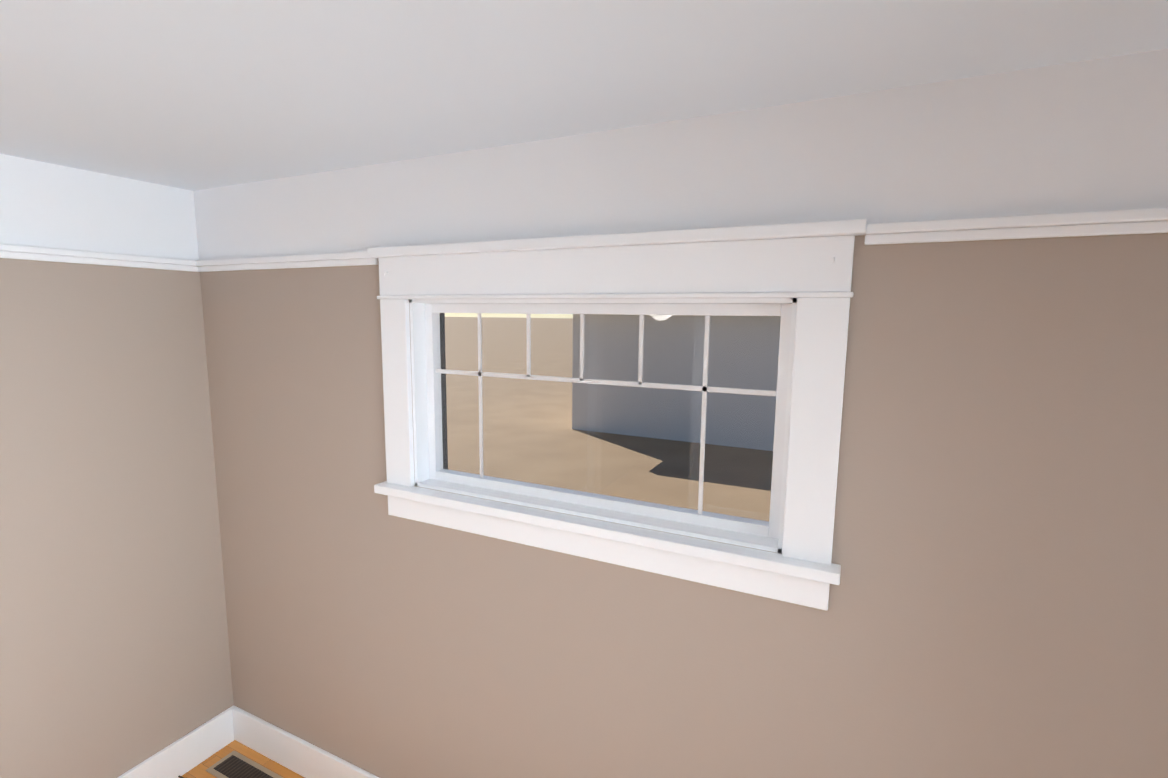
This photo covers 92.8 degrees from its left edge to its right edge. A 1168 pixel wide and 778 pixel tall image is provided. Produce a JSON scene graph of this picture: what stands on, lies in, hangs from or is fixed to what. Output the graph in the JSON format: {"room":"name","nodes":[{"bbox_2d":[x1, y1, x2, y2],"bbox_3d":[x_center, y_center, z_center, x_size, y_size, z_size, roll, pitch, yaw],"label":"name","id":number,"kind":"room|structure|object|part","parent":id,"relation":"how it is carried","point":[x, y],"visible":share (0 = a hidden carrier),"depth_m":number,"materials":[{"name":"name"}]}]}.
{"room":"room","nodes":[
{"label":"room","id":0,"kind":"room"},
{"bbox_2d":[0,154,233,777],"bbox_3d":[-2.922,0.716,0.087,0.200,2.500,5.460,4,8,26],"label":"wall","id":1,"kind":"structure","parent":0,"point":[114,653],"depth_m":2.10,"materials":[{"name":"paint"}]},
{"bbox_2d":[0,244,195,271],"bbox_3d":[-2.427,-0.308,0.701,0.026,0.044,3.700,4,8,26],"label":"rail","id":2,"kind":"object","parent":1,"relation":"attached to","point":[9,251],"depth_m":2.01,"materials":[{"name":"white wood"}]},
{"bbox_2d":[117,706,232,777],"bbox_3d":[-2.453,1.781,0.979,0.018,0.165,3.700,4,8,26],"label":"baseboard","id":3,"kind":"structure","parent":1,"relation":"attached to","point":[186,753],"depth_m":2.43,"materials":[{"name":"white wood"}]},
{"bbox_2d":[179,740,304,777],"bbox_3d":[-1.162,2.125,-0.516,4.076,0.100,5.600,4,8,26],"label":"floor","id":4,"kind":"structure","parent":0,"point":[199,771],"depth_m":2.49,"materials":[{"name":"brown wood"}]},
{"bbox_2d":[206,751,282,777],"bbox_3d":[-1.483,1.680,2.427,0.340,0.007,0.125,4,8,26],"label":"floor vent","id":5,"kind":"object","parent":4,"relation":"in","point":[233,764],"visible":1,"depth_m":2.45,"materials":[{"name":"beige"}]},
{"bbox_2d":[0,0,1167,190],"bbox_3d":[-1.135,-0.452,-0.856,4.076,0.100,5.600,4,8,26],"label":"ceiling","id":6,"kind":"structure","parent":0,"point":[193,95],"depth_m":1.12,"materials":[{"name":"white paint"}]},
{"bbox_2d":[193,49,1167,777],"bbox_3d":[0.043,0.528,1.751,4.076,2.500,0.140,4,8,26],"label":"wall","id":7,"kind":"structure","parent":0,"point":[999,601],"depth_m":1.38,"materials":[{"name":"paint"}]},
{"bbox_2d":[192,251,377,271],"bbox_3d":[-1.163,-0.482,2.120,0.994,0.044,0.026,4,8,26],"label":"rail","id":8,"kind":"object","parent":7,"relation":"attached to","point":[349,258],"depth_m":2.09,"materials":[{"name":"white wood"}]},
{"bbox_2d":[229,705,378,777],"bbox_3d":[-0.012,1.694,1.835,3.600,0.165,0.022,4,8,26],"label":"baseboard","id":9,"kind":"structure","parent":7,"relation":"attached to","point":[292,752],"depth_m":2.44,"materials":[{"name":"white wood"}]},
{"bbox_2d":[367,219,866,610],"bbox_3d":[-0.030,0.034,1.669,1.504,0.940,0.158,4,8,26],"label":"window","id":10,"kind":"structure","parent":7,"relation":"in","point":[790,260],"depth_m":1.53,"materials":[{"name":"white"}]},
{"bbox_2d":[409,298,796,552],"bbox_3d":[-0.002,0.051,1.730,1.230,0.650,0.170,4,8,26],"label":"liner","id":11,"kind":"object","parent":10,"relation":"attached to","point":[419,385],"visible":0.52,"depth_m":1.70,"materials":[{"name":"white wood"}]},
{"bbox_2d":[440,313,447,468],"bbox_3d":[0.015,0.046,1.765,1.206,0.626,0.030,4,8,26],"label":"window frame","id":12,"kind":"object","parent":11,"relation":"attached to","point":[443,380],"depth_m":2.02,"materials":[{"name":"black"}]},
{"bbox_2d":[435,313,776,513],"bbox_3d":[-0.008,0.052,1.718,1.142,0.562,0.005,4,8,26],"label":"window grille","id":13,"kind":"object","parent":10,"relation":"attached to","point":[704,388],"visible":1,"depth_m":1.64,"materials":[{"name":"white wood"}]},
{"bbox_3d":[-0.004,0.052,1.725,1.206,0.626,0.040,4,8,26],"label":"back window sash","id":14,"kind":"part","parent":10,"relation":"part of","materials":[{"name":"white wood"}]},
{"bbox_3d":[-0.004,0.052,1.725,1.142,0.562,0.004,4,8,26],"label":"glass","id":15,"kind":"part","parent":10,"relation":"part of","materials":[{"name":"clear glass"}]},
{"bbox_2d":[864,207,1167,244],"bbox_3d":[1.153,-0.311,1.009,1.150,0.044,0.026,4,8,26],"label":"rail","id":16,"kind":"object","parent":7,"relation":"attached to","point":[1124,222],"depth_m":1.13,"materials":[{"name":"white wood"}]},
{"label":"outside","id":17,"kind":"structure","parent":0,"visible":0},
{"bbox_2d":[445,317,772,521],"bbox_3d":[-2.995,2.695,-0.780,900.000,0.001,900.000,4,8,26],"label":"ground","id":18,"kind":"structure","parent":17,"point":[656,487],"depth_m":11.32,"materials":[{"name":"beige sand"}]},
{"bbox_2d":[572,314,780,450],"bbox_3d":[5.506,-1.552,14.792,9.340,4.528,10.020,4,8,26],"label":"exterior wall","id":19,"kind":"structure","parent":18,"relation":"on","point":[685,353],"depth_m":11.60,"materials":[{"name":"grey paint"}]}
]}

